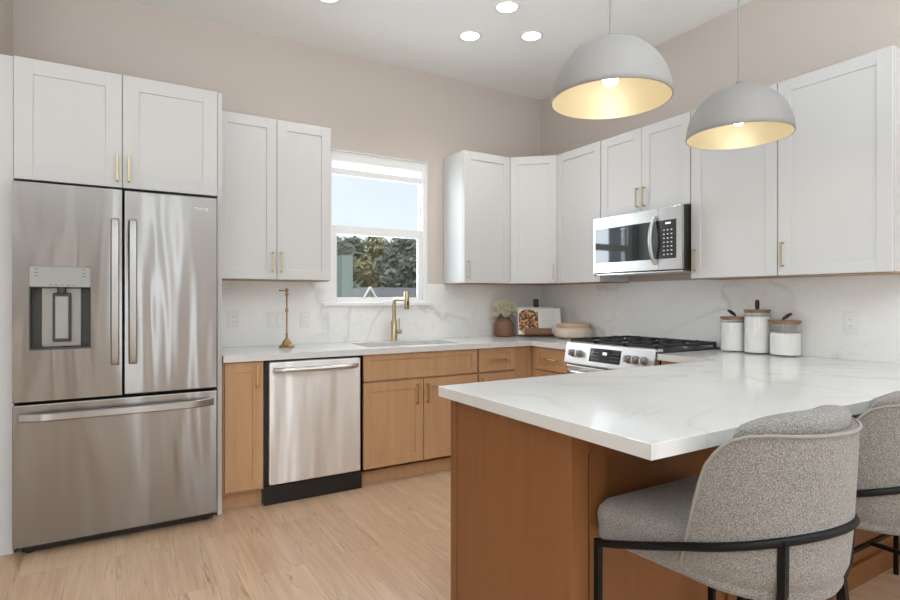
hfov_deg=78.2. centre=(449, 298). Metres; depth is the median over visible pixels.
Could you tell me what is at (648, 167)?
upper cabinet
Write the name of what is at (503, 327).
vase
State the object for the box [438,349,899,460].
countertop
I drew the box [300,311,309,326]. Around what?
power outlet
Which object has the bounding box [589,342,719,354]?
cooktop
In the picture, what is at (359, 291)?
house
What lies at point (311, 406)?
dishwasher
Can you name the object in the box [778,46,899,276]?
upper cabinet
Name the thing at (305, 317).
receptacle
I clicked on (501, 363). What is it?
base cabinet
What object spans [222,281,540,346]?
backsplash
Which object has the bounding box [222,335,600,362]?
countertop
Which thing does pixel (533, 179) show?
upper cabinet
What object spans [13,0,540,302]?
wall
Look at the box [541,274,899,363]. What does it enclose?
backsplash
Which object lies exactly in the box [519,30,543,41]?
recessed light
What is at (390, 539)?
floor
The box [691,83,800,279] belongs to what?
upper cabinet
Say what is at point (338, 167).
window shade
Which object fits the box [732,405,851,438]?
cushion
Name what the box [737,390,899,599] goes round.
bar stool
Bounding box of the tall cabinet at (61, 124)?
[0,54,221,555]
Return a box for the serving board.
[515,299,553,334]
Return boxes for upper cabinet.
[222,111,330,281]
[444,150,509,284]
[494,155,573,285]
[557,141,629,283]
[601,112,690,217]
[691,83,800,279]
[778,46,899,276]
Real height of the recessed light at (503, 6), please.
0.006 m
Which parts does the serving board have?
board handle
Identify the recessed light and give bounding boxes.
[319,0,340,3]
[458,30,481,41]
[493,0,520,13]
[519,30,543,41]
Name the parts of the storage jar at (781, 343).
lid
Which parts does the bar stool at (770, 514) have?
leg, leg, seat, backrest, leg, leg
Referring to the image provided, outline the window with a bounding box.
[322,149,434,305]
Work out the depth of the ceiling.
3.78 m
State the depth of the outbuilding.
17.36 m
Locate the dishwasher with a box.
[261,355,361,505]
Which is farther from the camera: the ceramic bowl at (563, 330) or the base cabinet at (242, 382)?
the ceramic bowl at (563, 330)
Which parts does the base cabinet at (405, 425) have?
door, drawer, handle, door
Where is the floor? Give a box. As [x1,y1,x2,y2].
[0,468,899,599]
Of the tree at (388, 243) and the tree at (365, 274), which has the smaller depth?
the tree at (365, 274)
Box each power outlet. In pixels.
[227,310,238,327]
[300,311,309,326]
[843,312,858,333]
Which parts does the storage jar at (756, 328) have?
lid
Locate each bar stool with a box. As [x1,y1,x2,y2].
[594,405,862,599]
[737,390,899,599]
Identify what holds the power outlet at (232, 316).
attached to the backsplash at (459, 310)
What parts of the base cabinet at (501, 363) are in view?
drawer, door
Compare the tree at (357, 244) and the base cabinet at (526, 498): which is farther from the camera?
the tree at (357, 244)
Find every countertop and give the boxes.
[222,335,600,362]
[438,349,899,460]
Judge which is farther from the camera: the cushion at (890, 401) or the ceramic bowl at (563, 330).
the ceramic bowl at (563, 330)
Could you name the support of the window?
in the wall at (369, 106)
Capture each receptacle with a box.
[231,314,235,323]
[303,315,307,323]
[847,316,853,328]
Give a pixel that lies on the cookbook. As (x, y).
(527, 318)
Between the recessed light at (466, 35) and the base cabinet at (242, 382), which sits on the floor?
the base cabinet at (242, 382)
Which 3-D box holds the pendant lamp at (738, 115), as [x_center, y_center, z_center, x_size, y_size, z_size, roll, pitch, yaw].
[1.351,-1.306,2.595,0.457,1.097,0.457,0,0,-31]
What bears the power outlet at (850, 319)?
attached to the backsplash at (678, 309)
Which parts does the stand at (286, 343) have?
stem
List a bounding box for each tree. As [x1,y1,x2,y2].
[337,236,360,287]
[340,236,377,280]
[353,236,400,286]
[364,238,416,270]
[371,238,416,287]
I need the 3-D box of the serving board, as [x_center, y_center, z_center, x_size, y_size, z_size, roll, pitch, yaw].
[0.757,0.165,4.931,0.350,0.320,0.078,0,0,0]
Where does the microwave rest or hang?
attached to the upper cabinet at (648, 167)
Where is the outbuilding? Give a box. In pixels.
[337,255,352,296]
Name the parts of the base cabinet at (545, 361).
drawer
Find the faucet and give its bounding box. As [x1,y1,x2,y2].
[390,291,408,340]
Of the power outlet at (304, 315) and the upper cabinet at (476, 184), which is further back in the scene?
the upper cabinet at (476, 184)
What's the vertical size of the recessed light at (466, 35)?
0.006 m
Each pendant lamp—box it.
[551,0,673,119]
[686,0,795,149]
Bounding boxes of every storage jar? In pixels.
[720,310,743,351]
[743,300,770,353]
[769,313,801,356]
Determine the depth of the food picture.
4.79 m
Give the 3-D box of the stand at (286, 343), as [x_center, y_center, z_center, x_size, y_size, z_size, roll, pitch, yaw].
[-1.103,0.130,3.748,0.098,0.400,0.098,0,0,37]
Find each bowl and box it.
[554,323,593,338]
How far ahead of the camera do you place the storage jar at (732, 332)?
3.41 m
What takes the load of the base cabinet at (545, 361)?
on the floor
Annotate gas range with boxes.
[564,335,719,373]
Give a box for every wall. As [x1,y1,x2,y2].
[0,0,12,55]
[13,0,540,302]
[541,0,899,281]
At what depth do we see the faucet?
4.29 m
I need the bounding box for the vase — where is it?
[490,298,517,336]
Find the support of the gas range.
on the floor
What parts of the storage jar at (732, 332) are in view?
lid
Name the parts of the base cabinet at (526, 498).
frame, panel, corner post, rail, panel, rail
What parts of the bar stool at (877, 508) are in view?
backrest, seat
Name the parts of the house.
gable trim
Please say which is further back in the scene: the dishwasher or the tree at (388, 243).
the tree at (388, 243)
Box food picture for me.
[519,309,537,332]
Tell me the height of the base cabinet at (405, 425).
0.874 m
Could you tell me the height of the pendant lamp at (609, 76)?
1.097 m
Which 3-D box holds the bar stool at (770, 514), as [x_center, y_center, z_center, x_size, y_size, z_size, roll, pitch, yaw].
[0.753,0.750,1.468,0.541,0.990,0.549,0,0,-31]
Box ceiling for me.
[123,0,751,99]
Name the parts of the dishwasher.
kick plate, handle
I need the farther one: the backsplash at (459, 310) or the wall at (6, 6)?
the backsplash at (459, 310)
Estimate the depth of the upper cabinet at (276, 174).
3.63 m
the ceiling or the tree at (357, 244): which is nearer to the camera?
the ceiling
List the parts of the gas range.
knob, handle, knob, oven door, display panel, control panel, knob, knob, knob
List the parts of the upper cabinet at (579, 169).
door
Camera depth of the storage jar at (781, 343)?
3.14 m
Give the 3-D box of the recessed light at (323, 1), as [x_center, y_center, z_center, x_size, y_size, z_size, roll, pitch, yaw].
[-0.753,-1.865,3.419,0.176,0.006,0.176,0,0,-31]
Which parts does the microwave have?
door, handle, key panel, control panel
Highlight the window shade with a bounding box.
[332,160,421,183]
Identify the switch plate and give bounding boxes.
[267,311,283,327]
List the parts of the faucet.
spout, handle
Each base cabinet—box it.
[222,361,262,509]
[360,349,476,483]
[451,400,899,599]
[477,346,531,381]
[532,346,568,376]
[661,361,678,364]
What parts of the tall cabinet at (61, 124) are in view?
panel, door, handle, handle, door, panel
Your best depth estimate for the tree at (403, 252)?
26.75 m
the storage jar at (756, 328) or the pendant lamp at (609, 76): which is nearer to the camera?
the pendant lamp at (609, 76)
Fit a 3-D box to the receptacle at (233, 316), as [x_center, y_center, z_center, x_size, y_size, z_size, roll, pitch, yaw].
[-1.482,0.140,3.790,0.034,0.068,0.003,0,0,-31]
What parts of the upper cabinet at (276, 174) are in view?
door, handle, door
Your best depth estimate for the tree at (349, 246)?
25.84 m
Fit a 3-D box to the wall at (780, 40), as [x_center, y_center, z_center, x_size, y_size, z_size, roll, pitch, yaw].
[3.090,-0.312,1.596,0.120,3.112,8.500,0,0,-31]
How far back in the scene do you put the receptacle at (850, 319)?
2.99 m
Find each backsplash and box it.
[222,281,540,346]
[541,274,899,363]
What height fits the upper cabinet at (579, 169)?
1.056 m
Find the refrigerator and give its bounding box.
[12,180,216,552]
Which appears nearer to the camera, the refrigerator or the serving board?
the refrigerator
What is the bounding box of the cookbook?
[518,309,560,334]
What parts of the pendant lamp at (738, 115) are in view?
cord, lamp shade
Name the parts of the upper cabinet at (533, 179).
door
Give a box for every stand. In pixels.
[279,288,294,347]
[524,328,553,335]
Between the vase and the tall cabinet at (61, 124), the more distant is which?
the vase
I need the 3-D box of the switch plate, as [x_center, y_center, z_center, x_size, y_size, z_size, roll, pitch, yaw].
[-1.237,0.148,3.940,0.118,0.116,0.009,0,0,-31]
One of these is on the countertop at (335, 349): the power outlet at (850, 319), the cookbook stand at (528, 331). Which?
the cookbook stand at (528, 331)
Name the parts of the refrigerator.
dispenser panel, dispenser plate, dispenser lever, door, freezer drawer, handle, handle, handle, door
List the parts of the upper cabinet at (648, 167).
door, handle, handle, door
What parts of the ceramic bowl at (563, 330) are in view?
bowl lid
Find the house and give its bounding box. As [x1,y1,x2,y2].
[353,287,416,296]
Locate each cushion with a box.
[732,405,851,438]
[867,390,899,409]
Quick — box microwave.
[593,204,690,276]
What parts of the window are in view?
sash, sill, sash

